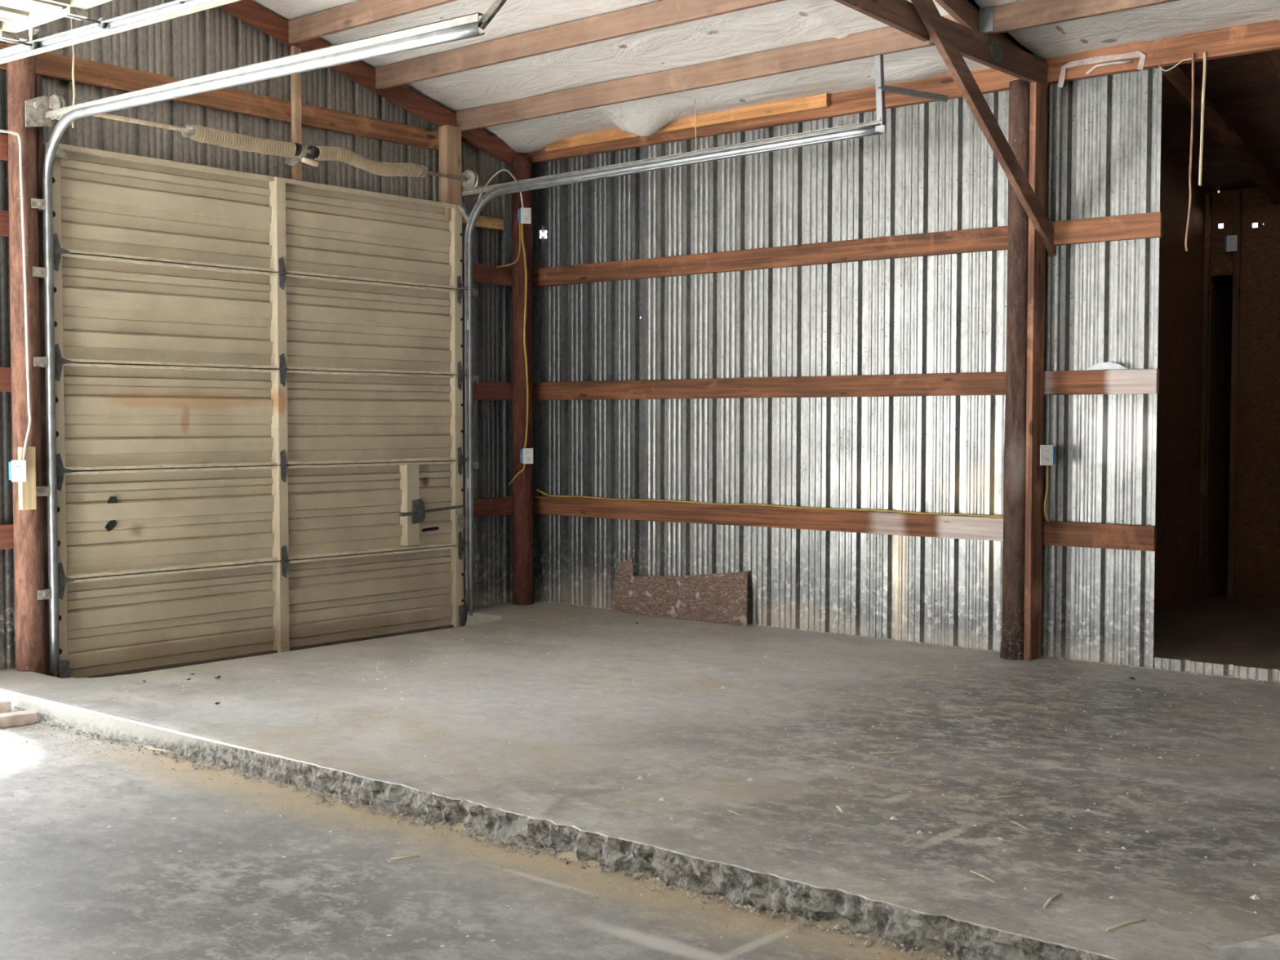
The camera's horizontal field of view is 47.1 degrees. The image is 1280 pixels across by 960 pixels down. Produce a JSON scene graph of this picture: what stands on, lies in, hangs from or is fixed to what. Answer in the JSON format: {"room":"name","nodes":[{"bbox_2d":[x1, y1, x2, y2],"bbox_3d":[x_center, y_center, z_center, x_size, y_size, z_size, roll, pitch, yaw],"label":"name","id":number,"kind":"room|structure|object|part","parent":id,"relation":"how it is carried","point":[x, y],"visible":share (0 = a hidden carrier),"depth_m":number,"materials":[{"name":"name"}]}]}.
{"room":"garage","nodes":[
{"label":"garage","id":0,"kind":"room"},
{"bbox_2d":[0,0,526,669],"bbox_3d":[-4.786,-1.265,6.581,0.032,5.109,12.200,2,3,40],"label":"wall","id":1,"kind":"structure","parent":0,"point":[211,40],"depth_m":9.36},
{"bbox_2d":[0,133,8,160],"bbox_3d":[-3.579,-1.819,7.943,0.039,0.137,0.690,2,3,40],"label":"wood beam","id":2,"kind":"structure","parent":1,"relation":"attached to","point":[3,138],"depth_m":8.04,"materials":[{"name":"wood"}]},
{"bbox_2d":[0,209,8,236],"bbox_3d":[-3.578,-1.406,7.959,0.038,0.137,0.690,2,3,40],"label":"wood beam","id":3,"kind":"structure","parent":1,"relation":"attached to","point":[4,215],"depth_m":8.05,"materials":[{"name":"wood"}]},
{"bbox_2d":[0,366,11,391],"bbox_3d":[-3.579,-0.548,7.994,0.039,0.138,0.690,2,3,40],"label":"wood beam","id":4,"kind":"structure","parent":1,"relation":"attached to","point":[5,372],"depth_m":8.07,"materials":[{"name":"wood"}]},
{"bbox_2d":[0,524,13,549],"bbox_3d":[-3.580,0.317,8.028,0.039,0.136,0.690,2,3,40],"label":"wood beam","id":5,"kind":"structure","parent":1,"relation":"attached to","point":[6,531],"depth_m":8.11,"materials":[{"name":"wood"}]},
{"bbox_2d":[0,42,438,150],"bbox_3d":[-2.623,-2.358,9.060,0.042,0.137,3.660,2,3,40],"label":"wood beam","id":6,"kind":"structure","parent":1,"relation":"attached to","point":[51,65],"depth_m":9.19,"materials":[{"name":"brown wood"}]},
{"bbox_2d":[217,0,525,166],"bbox_3d":[-2.783,-3.041,8.775,0.043,1.615,5.940,2,3,40],"label":"rafter","id":7,"kind":"object","parent":1,"relation":"attached to","point":[249,11],"visible":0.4,"depth_m":9.98,"materials":[{"name":"wood"}]},
{"bbox_2d":[290,45,302,180],"bbox_3d":[-2.217,-2.370,9.481,0.043,0.870,0.057,2,3,40],"label":"strip","id":8,"kind":"object","parent":7,"relation":"attached to","point":[295,79],"visible":0.7,"depth_m":9.46,"materials":[{"name":"wood"}]},
{"bbox_2d":[462,213,503,230],"bbox_3d":[-1.159,-1.893,10.773,0.035,0.082,0.417,2,3,40],"label":"wood block","id":9,"kind":"object","parent":1,"relation":"attached to","point":[486,222],"visible":0.66,"depth_m":10.81,"materials":[{"name":"wood"}]},
{"bbox_2d":[462,262,512,286],"bbox_3d":[-1.131,-1.522,10.875,0.038,0.138,0.828,2,3,40],"label":"wood beam","id":10,"kind":"structure","parent":1,"relation":"attached to","point":[482,273],"depth_m":10.88,"materials":[{"name":"wood"}]},
{"bbox_2d":[463,496,512,518],"bbox_3d":[-1.134,0.203,10.946,0.039,0.137,0.828,2,3,40],"label":"wood beam","id":11,"kind":"structure","parent":1,"relation":"attached to","point":[496,506],"depth_m":10.96,"materials":[{"name":"wood"}]},
{"bbox_2d":[463,381,512,400],"bbox_3d":[-1.132,-0.661,10.910,0.039,0.136,0.828,2,3,40],"label":"wood beam","id":12,"kind":"structure","parent":1,"relation":"attached to","point":[482,390],"depth_m":10.92,"materials":[{"name":"wood"}]},
{"bbox_2d":[0,600,1279,959],"bbox_3d":[0.596,1.484,2.405,14.600,0.400,12.550,2,3,40],"label":"floor","id":13,"kind":"structure","parent":0,"point":[874,872],"depth_m":5.46,"materials":[{"name":"concrete"}]},
{"bbox_2d":[0,699,11,713],"bbox_3d":[-3.253,1.148,7.317,0.214,0.087,0.090,-2,3,-38],"label":"wood block","id":14,"kind":"object","parent":13,"relation":"on","point":[5,705],"visible":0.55,"depth_m":7.33,"materials":[{"name":"wood"}]},
{"bbox_2d":[0,709,36,728],"bbox_3d":[-3.078,1.169,7.159,0.252,0.059,0.086,-2,3,-42],"label":"wood block","id":15,"kind":"object","parent":13,"relation":"on","point":[24,717],"visible":1,"depth_m":7.16,"materials":[{"name":"wood"}]},
{"bbox_2d":[6,34,45,675],"bbox_3d":[-3.375,-0.689,8.078,0.157,3.720,0.154,2,3,40],"label":"timber post","id":16,"kind":"object","parent":13,"relation":"on","point":[28,524],"visible":0.8,"depth_m":8.02,"materials":[{"name":"brown paint"}]},
{"bbox_2d":[0,128,31,460],"bbox_3d":[-3.450,-0.986,7.792,0.060,1.769,0.455,2,3,40],"label":"cable","id":17,"kind":"object","parent":16,"relation":"attached to","point":[1,131],"visible":1,"depth_m":7.95,"materials":[{"name":"plastic"}]},
{"bbox_2d":[17,446,36,510],"bbox_3d":[-3.332,-0.010,7.990,0.044,0.340,0.081,2,3,40],"label":"wood block","id":18,"kind":"object","parent":16,"relation":"attached to","point":[27,490],"visible":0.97,"depth_m":7.98,"materials":[{"name":"wood"}]},
{"bbox_2d":[8,460,26,481],"bbox_3d":[-3.348,-0.050,7.915,0.091,0.116,0.055,0,2,-10],"label":"electrical outlet","id":19,"kind":"object","parent":18,"relation":"attached to","point":[17,468],"visible":1,"depth_m":7.89,"materials":[{"name":"white plastic"}]},
{"bbox_2d":[15,464,22,469],"bbox_3d":[-3.336,-0.072,7.890,0.032,0.026,0.003,0,2,-10],"label":"socket","id":20,"kind":"object","parent":19,"relation":"attached to","point":[17,466],"depth_m":7.89,"materials":[{"name":"plastic"}]},
{"bbox_2d":[15,472,22,477],"bbox_3d":[-3.336,-0.026,7.892,0.032,0.026,0.003,0,2,-10],"label":"socket","id":21,"kind":"object","parent":19,"relation":"attached to","point":[17,474],"depth_m":7.89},
{"bbox_2d":[35,73,51,675],"bbox_3d":[-3.338,-0.542,8.172,0.102,3.380,0.038,2,3,40],"label":"board","id":22,"kind":"object","parent":16,"relation":"attached to","point":[40,153],"visible":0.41,"depth_m":8.13,"materials":[{"name":"wood"}]},
{"bbox_2d":[25,0,506,672],"bbox_3d":[-1.898,-0.547,6.975,3.682,3.329,0.237,2,3,37],"label":"door track","id":23,"kind":"object","parent":22,"relation":"attached to","point":[37,112],"visible":1,"depth_m":7.59,"materials":[{"name":"metal"}]},
{"bbox_2d":[70,17,75,128],"bbox_3d":[-3.080,-2.228,7.971,0.032,0.635,0.026,2,3,40],"label":"rope","id":24,"kind":"object","parent":23,"relation":"hanging from","point":[73,64],"visible":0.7,"depth_m":7.97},
{"bbox_2d":[43,142,471,678],"bbox_3d":[-2.266,-0.395,9.361,0.113,3.043,3.183,2,3,40],"label":"door","id":25,"kind":"structure","parent":23,"relation":"attached to","point":[259,378],"depth_m":9.19,"materials":[{"name":"beige metal"}]},
{"bbox_3d":[-2.284,-1.900,9.308,0.051,0.032,2.998,2,3,40],"label":"rail","id":26,"kind":"part","parent":25,"relation":"part of","materials":[{"name":"metal"}]},
{"bbox_3d":[-2.285,-1.302,9.332,0.051,0.020,2.998,2,3,40],"label":"rail","id":27,"kind":"part","parent":25,"relation":"part of","materials":[{"name":"metal"}]},
{"bbox_3d":[-2.286,-0.693,9.357,0.051,0.020,2.998,2,3,40],"label":"rail","id":28,"kind":"part","parent":25,"relation":"part of","materials":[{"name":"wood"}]},
{"bbox_3d":[-2.286,-0.084,9.381,0.052,0.020,2.998,2,3,40],"label":"rail","id":29,"kind":"part","parent":25,"relation":"part of","materials":[{"name":"metal"}]},
{"bbox_3d":[-2.285,-0.718,9.355,0.051,0.019,2.998,2,3,40],"label":"rail","id":30,"kind":"part","parent":25,"relation":"part of","materials":[{"name":"metal"}]},
{"bbox_3d":[-2.287,0.526,9.405,0.051,0.020,2.998,2,3,40],"label":"rail","id":31,"kind":"part","parent":25,"relation":"part of","materials":[{"name":"metal"}]},
{"bbox_3d":[-2.286,-0.108,9.380,0.052,0.019,2.998,2,3,40],"label":"rail","id":32,"kind":"part","parent":25,"relation":"part of","materials":[{"name":"metal"}]},
{"bbox_3d":[-2.285,-1.327,9.331,0.051,0.019,2.998,2,3,40],"label":"rail","id":33,"kind":"part","parent":25,"relation":"part of","materials":[{"name":"metal"}]},
{"bbox_3d":[-2.287,0.501,9.404,0.051,0.019,2.998,2,3,40],"label":"rail","id":34,"kind":"part","parent":25,"relation":"part of","materials":[{"name":"metal"}]},
{"bbox_3d":[-1.530,0.218,10.212,0.045,0.170,0.105,2,3,40],"label":"lock plate","id":35,"kind":"part","parent":25,"relation":"part of","materials":[{"name":"grey metal"}]},
{"bbox_2d":[147,747,174,753],"bbox_3d":[-2.119,1.197,6.508,0.160,0.009,0.010,1,3,30],"label":"wood sliver","id":36,"kind":"object","parent":13,"relation":"on","point":[148,748],"visible":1,"depth_m":6.50,"materials":[{"name":"wood"}]},
{"bbox_2d":[390,855,419,860],"bbox_3d":[-0.795,1.278,4.972,0.100,0.011,0.010,-1,2,-21],"label":"wood sliver","id":37,"kind":"object","parent":13,"relation":"on","point":[410,856],"visible":1,"depth_m":4.97,"materials":[{"name":"wood"}]},
{"bbox_2d":[0,746,879,959],"bbox_3d":[-1.510,1.304,4.442,5.376,0.007,2.222,2,3,40],"label":"white grit","id":38,"kind":"object","parent":13,"relation":"on","point":[467,935],"visible":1,"depth_m":4.50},
{"bbox_2d":[462,222,464,605],"bbox_3d":[-1.327,-0.398,10.605,0.061,2.900,0.096,2,3,40],"label":"board","id":39,"kind":"object","parent":13,"relation":"on","point":[462,223],"visible":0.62,"depth_m":10.61,"materials":[{"name":"wood"}]},
{"bbox_2d":[438,124,461,220],"bbox_3d":[-1.353,-2.179,10.483,0.089,0.670,0.140,2,3,40],"label":"post","id":40,"kind":"object","parent":39,"relation":"attached to","point":[449,136],"visible":0.88,"depth_m":10.44,"materials":[{"name":"wood"}]},
{"bbox_2d":[461,54,948,615],"bbox_3d":[0.184,-0.716,9.391,3.809,3.476,0.195,2,3,38],"label":"door track","id":41,"kind":"object","parent":40,"relation":"attached to","point":[877,126],"visible":0.99,"depth_m":9.71,"materials":[{"name":"metal"}]},
{"bbox_2d":[48,94,482,194],"bbox_3d":[-2.244,-2.072,9.276,0.279,0.170,3.182,2,3,40],"label":"spring","id":42,"kind":"object","parent":41,"relation":"attached to","point":[293,153],"visible":0.99,"depth_m":9.25,"materials":[{"name":"metal"}]},
{"bbox_2d":[477,168,524,208],"bbox_3d":[-1.009,-2.034,10.644,0.466,0.429,0.074,-2,3,-42],"label":"cable","id":43,"kind":"object","parent":41,"relation":"attached to","point":[505,170],"visible":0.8,"depth_m":10.61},
{"bbox_2d":[694,99,696,188],"bbox_3d":[0.359,-2.168,9.479,0.011,0.570,0.008,2,3,40],"label":"thread","id":44,"kind":"object","parent":41,"relation":"hanging from","point":[695,100],"visible":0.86,"depth_m":9.47,"materials":[{"name":"fabric"}]},
{"bbox_2d":[10,723,935,959],"bbox_3d":[-0.848,1.274,5.193,6.404,0.006,0.455,2,3,40],"label":"crumbs","id":45,"kind":"object","parent":13,"relation":"on","point":[368,828],"visible":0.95,"depth_m":5.21,"materials":[{"name":"concrete"}]},
{"bbox_2d":[10,711,967,959],"bbox_3d":[-0.805,1.256,5.399,6.612,0.024,0.139,2,3,40],"label":"dirt","id":46,"kind":"object","parent":13,"relation":"on","point":[759,907],"visible":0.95,"depth_m":5.07,"materials":[{"name":"soil"}]},
{"bbox_2d":[511,155,533,604],"bbox_3d":[-0.882,-0.725,11.037,0.162,3.360,0.161,2,3,40],"label":"timber post","id":47,"kind":"object","parent":13,"relation":"on","point":[522,166],"visible":0.94,"depth_m":10.98,"materials":[{"name":"brown wood"}]},
{"bbox_2d":[508,463,524,484],"bbox_3d":[-0.923,-0.051,10.991,0.159,0.186,0.024,2,3,34],"label":"cable","id":48,"kind":"object","parent":47,"relation":"attached to","point":[522,469],"visible":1,"depth_m":10.97,"materials":[{"name":"plastic"}]},
{"bbox_2d":[518,207,530,223],"bbox_3d":[-0.853,-1.949,10.851,0.091,0.116,0.055,0,2,-12],"label":"electrical outlet","id":49,"kind":"object","parent":47,"relation":"attached to","point":[524,214],"visible":1,"depth_m":10.83,"materials":[{"name":"white plastic"}]},
{"bbox_2d":[496,222,520,267],"bbox_3d":[-0.972,-1.743,10.896,0.189,0.335,0.038,0,2,11],"label":"cable","id":50,"kind":"object","parent":49,"relation":"attached to","point":[519,223],"visible":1,"depth_m":10.88,"materials":[{"name":"plastic"}]},
{"bbox_2d":[520,223,528,448],"bbox_3d":[-0.854,-1.066,10.914,0.058,1.672,0.035,-1,2,-19],"label":"cable","id":51,"kind":"object","parent":47,"relation":"attached to","point":[522,224],"visible":1,"depth_m":10.91,"materials":[{"name":"plastic"}]},
{"bbox_2d":[520,448,533,463],"bbox_3d":[-0.843,-0.179,10.942,0.091,0.116,0.055,0,2,-12],"label":"electrical outlet","id":52,"kind":"object","parent":47,"relation":"attached to","point":[526,454],"visible":1,"depth_m":10.92,"materials":[{"name":"white plastic"}]},
{"bbox_2d":[525,457,530,461],"bbox_3d":[-0.831,-0.155,10.919,0.032,0.026,0.003,0,2,-12],"label":"socket","id":53,"kind":"object","parent":52,"relation":"attached to","point":[527,459],"depth_m":10.92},
{"bbox_2d":[610,557,748,626],"bbox_3d":[0.284,0.771,10.298,1.215,0.388,0.114,2,3,40],"label":"board offcut","id":54,"kind":"object","parent":13,"relation":"on","point":[718,597],"visible":1,"depth_m":10.25,"materials":[{"name":"wood"}]},
{"bbox_2d":[112,619,1275,948],"bbox_3d":[0.816,1.093,6.994,6.160,0.012,3.991,2,3,40],"label":"white grit","id":55,"kind":"object","parent":13,"relation":"on","point":[893,818],"visible":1,"depth_m":6.25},
{"bbox_2d":[835,805,844,813],"bbox_3d":[0.708,1.165,5.205,0.010,0.011,0.090,0,2,-5],"label":"wood sliver","id":56,"kind":"object","parent":13,"relation":"on","point":[837,806],"visible":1,"depth_m":5.19,"materials":[{"name":"wood"}]},
{"bbox_2d":[869,751,906,754],"bbox_3d":[1.032,1.132,6.102,0.160,0.007,0.012,0,2,-10],"label":"wood sliver","id":57,"kind":"object","parent":13,"relation":"on","point":[882,752],"visible":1,"depth_m":6.10,"materials":[{"name":"wood"}]},
{"bbox_2d":[542,600,1279,682],"bbox_3d":[1.734,1.010,9.119,6.501,0.010,0.090,2,3,40],"label":"base","id":58,"kind":"object","parent":13,"relation":"on","point":[772,626],"visible":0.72,"depth_m":8.94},
{"bbox_2d":[970,871,995,883],"bbox_3d":[1.036,1.199,4.447,0.004,0.006,0.120,-1,3,-23],"label":"wood sliver","id":59,"kind":"object","parent":13,"relation":"on","point":[983,876],"visible":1,"depth_m":4.44,"materials":[{"name":"wood"}]},
{"bbox_2d":[993,795,1018,798],"bbox_3d":[1.343,1.161,5.391,0.100,0.007,0.008,-1,2,-16],"label":"wood sliver","id":60,"kind":"object","parent":13,"relation":"on","point":[1005,795],"visible":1,"depth_m":5.39,"materials":[{"name":"wood"}]},
{"bbox_2d":[1000,79,1030,659],"bbox_3d":[2.190,-0.616,8.519,0.177,3.350,0.181,2,3,40],"label":"timber post","id":61,"kind":"object","parent":13,"relation":"on","point":[1015,435],"visible":0.75,"depth_m":8.47,"materials":[{"name":"brown wood"}]},
{"bbox_2d":[1008,820,1027,830],"bbox_3d":[1.292,1.176,5.016,0.005,0.006,0.110,-1,2,-17],"label":"wood sliver","id":62,"kind":"object","parent":13,"relation":"on","point":[1009,820],"visible":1,"depth_m":5.01,"materials":[{"name":"wood"}]},
{"bbox_2d":[1023,81,1047,660],"bbox_3d":[2.279,-0.612,8.471,0.041,3.305,0.154,2,3,40],"label":"board","id":63,"kind":"object","parent":13,"relation":"on","point":[1038,91],"visible":0.96,"depth_m":8.44,"materials":[{"name":"brown wood"}]},
{"bbox_2d":[834,0,1056,256],"bbox_3d":[0.423,-2.449,6.180,0.120,2.484,6.048,2,3,40],"label":"roof truss","id":64,"kind":"object","parent":63,"relation":"attached to","point":[921,20],"visible":0.98,"depth_m":7.78,"materials":[{"name":"wood"}]},
{"bbox_2d":[288,0,457,44],"bbox_3d":[-0.666,-2.809,8.092,4.090,0.145,0.041,2,3,40],"label":"rafter","id":65,"kind":"structure","parent":64,"relation":"attached to","point":[362,12],"depth_m":8.99,"materials":[{"name":"wood"}]},
{"bbox_2d":[375,0,785,89],"bbox_3d":[-0.210,-2.663,8.643,4.090,0.144,0.042,2,3,40],"label":"rafter","id":66,"kind":"structure","parent":64,"relation":"attached to","point":[664,13],"depth_m":8.84,"materials":[{"name":"brown wood"}]},
{"bbox_2d":[456,14,959,132],"bbox_3d":[0.265,-2.512,9.217,4.090,0.144,0.039,2,3,40],"label":"ceiling beam","id":67,"kind":"structure","parent":64,"relation":"attached to","point":[886,40],"depth_m":9.11,"materials":[{"name":"brown wood"}]},
{"bbox_3d":[1.919,-2.322,7.938,0.004,0.125,0.155,2,3,40],"label":"gusset plate","id":68,"kind":"part","parent":64,"relation":"part of","materials":[{"name":"metal"}]},
{"bbox_2d":[986,0,1180,35],"bbox_3d":[3.339,-2.406,6.643,3.838,0.145,0.042,2,3,40],"label":"rafter","id":69,"kind":"structure","parent":64,"relation":"attached to","point":[1024,14],"depth_m":7.63,"materials":[{"name":"wood"}]},
{"bbox_2d":[1040,19,1279,84],"bbox_3d":[4.443,-2.286,6.721,5.640,0.150,0.062,2,3,40],"label":"beam","id":70,"kind":"structure","parent":64,"relation":"attached to","point":[1260,37],"depth_m":7.96,"materials":[{"name":"wood"}]},
{"bbox_2d":[1057,50,1146,87],"bbox_3d":[2.578,-2.304,8.230,0.511,0.146,0.021,2,3,40],"label":"pipe","id":71,"kind":"object","parent":70,"relation":"attached to","point":[1095,60],"visible":1,"depth_m":8.22,"materials":[{"name":"plastic"}]},
{"bbox_2d":[1158,57,1191,71],"bbox_3d":[2.900,-2.249,7.975,0.014,0.047,0.194,-2,3,-42],"label":"string","id":72,"kind":"object","parent":70,"relation":"hanging from","point":[1189,58],"visible":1,"depth_m":7.97,"materials":[{"name":"white"}]},
{"bbox_2d":[1184,53,1194,251],"bbox_3d":[2.965,-1.765,7.925,0.037,1.057,0.018,2,3,40],"label":"hanging wire","id":73,"kind":"object","parent":70,"relation":"hanging from","point":[1193,54],"visible":1,"depth_m":7.91,"materials":[{"name":"beige plastic"}]},
{"bbox_2d":[1198,52,1206,186],"bbox_3d":[3.014,-1.935,7.875,0.030,0.708,0.020,1,2,17],"label":"hanging wire","id":74,"kind":"object","parent":70,"relation":"hanging from","point":[1204,53],"visible":1,"depth_m":7.87,"materials":[{"name":"beige plastic"}]},
{"bbox_2d":[1040,444,1055,465],"bbox_3d":[2.327,-0.142,8.411,0.091,0.116,0.055,0,2,-5],"label":"electrical outlet","id":75,"kind":"object","parent":63,"relation":"attached to","point":[1047,452],"visible":1,"depth_m":8.39,"materials":[{"name":"white plastic"}]},
{"bbox_2d":[1043,465,1049,522],"bbox_3d":[2.357,0.079,8.492,0.030,0.338,0.066,2,3,40],"label":"cable","id":76,"kind":"object","parent":75,"relation":"attached to","point":[1047,466],"visible":1,"depth_m":8.47,"materials":[{"name":"plastic"}]},
{"bbox_2d":[1044,448,1049,453],"bbox_3d":[2.321,-0.164,8.384,0.032,0.026,0.003,0,2,-5],"label":"socket","id":77,"kind":"object","parent":75,"relation":"attached to","point":[1046,451],"depth_m":8.38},
{"bbox_2d":[1044,457,1049,461],"bbox_3d":[2.321,-0.118,8.386,0.032,0.026,0.003,0,2,-5],"label":"socket","id":78,"kind":"object","parent":75,"relation":"attached to","point":[1046,459],"depth_m":8.38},
{"bbox_2d":[1043,893,1061,908],"bbox_3d":[1.182,1.205,4.220,0.013,0.011,0.140,2,3,34],"label":"wood sliver","id":79,"kind":"object","parent":13,"relation":"on","point":[1052,898],"visible":1,"depth_m":4.21,"materials":[{"name":"wood"}]},
{"bbox_2d":[1105,918,1146,931],"bbox_3d":[1.329,1.214,4.019,0.160,0.010,0.008,-1,3,-33],"label":"wood sliver","id":80,"kind":"object","parent":13,"relation":"on","point":[1123,924],"visible":1,"depth_m":4.01,"materials":[{"name":"wood"}]},
{"bbox_2d":[1220,933,1279,959],"bbox_3d":[1.759,1.212,3.846,0.550,0.030,0.195,-1,2,-14],"label":"fragment","id":81,"kind":"object","parent":13,"relation":"on","point":[1267,948],"visible":1,"depth_m":3.77,"materials":[{"name":"concrete"}]},
{"bbox_2d":[251,0,1279,153],"bbox_3d":[0.671,-2.844,1.976,14.162,1.605,12.250,2,3,40],"label":"ceiling","id":82,"kind":"structure","parent":0,"point":[787,23],"depth_m":9.00,"materials":[{"name":"white plastic"}]},
{"bbox_2d":[0,0,240,64],"bbox_3d":[-2.028,-0.651,6.307,4.244,3.650,0.042,2,3,40],"label":"door track","id":83,"kind":"object","parent":82,"relation":"attached to","point":[171,10],"visible":0.97,"depth_m":6.52,"materials":[{"name":"metal"}]},
{"bbox_2d":[0,0,184,49],"bbox_3d":[-2.746,-2.013,4.829,3.122,0.132,3.200,2,3,40],"label":"door","id":84,"kind":"structure","parent":83,"relation":"on","point":[17,17],"depth_m":6.55,"materials":[{"name":"grey metal"}]},
{"bbox_3d":[-3.675,-2.069,5.534,0.574,0.053,3.030,2,3,40],"label":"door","id":85,"kind":"part","parent":84,"relation":"part of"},
{"bbox_3d":[-3.482,-2.051,5.340,0.028,0.041,2.920,2,3,40],"label":"rail","id":86,"kind":"part","parent":84,"relation":"part of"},
{"bbox_3d":[-3.433,-2.049,5.299,0.028,0.041,2.920,2,3,40],"label":"rail","id":87,"kind":"part","parent":84,"relation":"part of","materials":[{"name":"metal"}]},
{"bbox_2d":[532,66,1162,668],"bbox_3d":[1.016,-0.761,9.720,4.863,3.500,0.036,2,3,40],"label":"wall","id":88,"kind":"structure","parent":0,"point":[933,168],"depth_m":9.40,"materials":[{"name":"silver metal"}]},
{"bbox_2d":[533,495,1003,541],"bbox_3d":[0.709,0.244,9.966,4.045,0.140,0.040,2,3,40],"label":"beam","id":89,"kind":"structure","parent":88,"relation":"attached to","point":[982,528],"depth_m":9.75,"materials":[{"name":"brown wood"}]},
{"bbox_2d":[536,488,1003,518],"bbox_3d":[0.717,0.149,9.907,3.837,0.064,0.098,2,3,40],"label":"cable","id":90,"kind":"object","parent":89,"relation":"on","point":[540,491],"visible":0.97,"depth_m":9.75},
{"bbox_2d":[533,372,1005,399],"bbox_3d":[0.710,-0.622,9.931,4.045,0.138,0.040,2,3,40],"label":"beam","id":91,"kind":"structure","parent":88,"relation":"attached to","point":[973,383],"depth_m":9.70,"materials":[{"name":"brown wood"}]},
{"bbox_2d":[532,226,1008,288],"bbox_3d":[0.711,-1.481,9.897,4.045,0.140,0.039,2,3,40],"label":"beam","id":92,"kind":"structure","parent":88,"relation":"attached to","point":[991,238],"depth_m":9.67,"materials":[{"name":"brown wood"}]},
{"bbox_2d":[526,67,1019,164],"bbox_3d":[0.696,-2.420,9.861,4.020,0.147,0.059,2,3,40],"label":"beam","id":93,"kind":"structure","parent":88,"relation":"attached to","point":[989,80],"depth_m":9.38,"materials":[{"name":"wood"}]},
{"bbox_2d":[545,93,829,151],"bbox_3d":[0.252,-2.458,10.168,2.472,0.086,0.041,2,3,40],"label":"plank","id":94,"kind":"object","parent":93,"relation":"attached to","point":[822,100],"visible":0.84,"depth_m":9.94,"materials":[{"name":"wood"}]},
{"bbox_2d":[1042,520,1156,551],"bbox_3d":[2.563,0.315,8.415,0.782,0.140,0.038,2,3,40],"label":"beam","id":95,"kind":"structure","parent":88,"relation":"attached to","point":[1086,535],"depth_m":8.35,"materials":[{"name":"wood"}]},
{"bbox_2d":[1043,368,1159,395],"bbox_3d":[2.564,-0.556,8.380,0.782,0.136,0.038,2,3,40],"label":"beam","id":96,"kind":"structure","parent":88,"relation":"attached to","point":[1135,381],"depth_m":8.32,"materials":[{"name":"wood"}]},
{"bbox_2d":[1085,361,1127,369],"bbox_3d":[2.632,-0.645,8.295,0.250,0.043,0.004,2,3,40],"label":"flap","id":97,"kind":"object","parent":96,"relation":"on","point":[1104,366],"visible":1,"depth_m":8.29,"materials":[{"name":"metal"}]},
{"bbox_2d":[1049,211,1163,245],"bbox_3d":[2.569,-1.417,8.342,0.792,0.137,0.039,2,3,40],"label":"beam","id":98,"kind":"structure","parent":88,"relation":"attached to","point":[1143,225],"depth_m":8.26,"materials":[{"name":"wood"}]},
{"bbox_2d":[1153,657,1279,681],"bbox_3d":[3.608,1.046,7.618,1.896,0.062,0.032,2,3,40],"label":"sill","id":99,"kind":"structure","parent":88,"relation":"attached to","point":[1270,674],"depth_m":7.99,"materials":[{"name":"metal"}]},
{"bbox_2d":[1154,146,1206,610],"bbox_3d":[3.232,-0.787,9.793,0.040,3.450,2.910,2,3,40],"label":"wall","id":100,"kind":"structure","parent":0,"point":[1181,272],"depth_m":10.51,"materials":[{"name":"brown wood"}]},
{"bbox_2d":[1153,597,1279,670],"bbox_3d":[5.431,1.081,8.087,5.700,0.158,3.012,2,3,40],"label":"floor","id":101,"kind":"structure","parent":0,"point":[1220,631],"depth_m":9.15,"materials":[{"name":"concrete"}]},
{"bbox_2d":[1198,193,1211,599],"bbox_3d":[4.172,-0.607,10.857,0.038,2.992,0.041,2,3,40],"label":"stud","id":102,"kind":"object","parent":101,"relation":"on","point":[1207,196],"visible":1,"depth_m":10.84,"materials":[{"name":"wood"}]},
{"bbox_2d":[1227,190,1241,602],"bbox_3d":[4.337,-0.602,10.720,0.047,2.992,0.042,2,3,40],"label":"stud","id":103,"kind":"object","parent":101,"relation":"on","point":[1237,194],"visible":1,"depth_m":10.71,"materials":[{"name":"wood"}]},
{"bbox_2d":[1206,275,1232,599],"bbox_3d":[4.526,-0.313,11.116,0.350,2.700,0.750,2,3,40],"label":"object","id":104,"kind":"structure","parent":0,"point":[1219,464],"depth_m":11.16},
{"bbox_2d":[1160,52,1279,192],"bbox_3d":[5.577,-2.312,8.074,5.840,0.840,3.440,2,3,40],"label":"ceiling","id":105,"kind":"structure","parent":0,"point":[1244,90],"depth_m":9.54,"materials":[{"name":"brown wood"}]},
{"bbox_2d":[1161,65,1279,204],"bbox_3d":[3.630,-2.317,9.380,0.038,0.790,2.900,2,3,40],"label":"rafter","id":106,"kind":"object","parent":105,"relation":"attached to","point":[1179,83],"visible":0.58,"depth_m":9.55,"materials":[{"name":"wood"}]},
{"bbox_2d":[1258,48,1279,79],"bbox_3d":[4.098,-2.300,8.988,0.038,0.790,2.900,2,3,40],"label":"rafter","id":107,"kind":"object","parent":105,"relation":"attached to","point":[1272,58],"visible":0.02,"depth_m":8.40,"materials":[{"name":"wood"}]},
{"bbox_2d":[1204,187,1279,604],"bbox_3d":[6.329,-0.555,9.092,5.700,3.050,0.012,2,3,40],"label":"wall","id":108,"kind":"structure","parent":0,"point":[1257,580],"depth_m":10.65,"materials":[{"name":"brown wood"}]},
{"bbox_2d":[1224,235,1237,251],"bbox_3d":[4.310,-1.721,10.703,0.091,0.116,0.055,2,3,40],"label":"electrical outlet","id":109,"kind":"object","parent":108,"relation":"attached to","point":[1230,245],"visible":1,"depth_m":10.68,"materials":[{"name":"plastic"}]}
]}

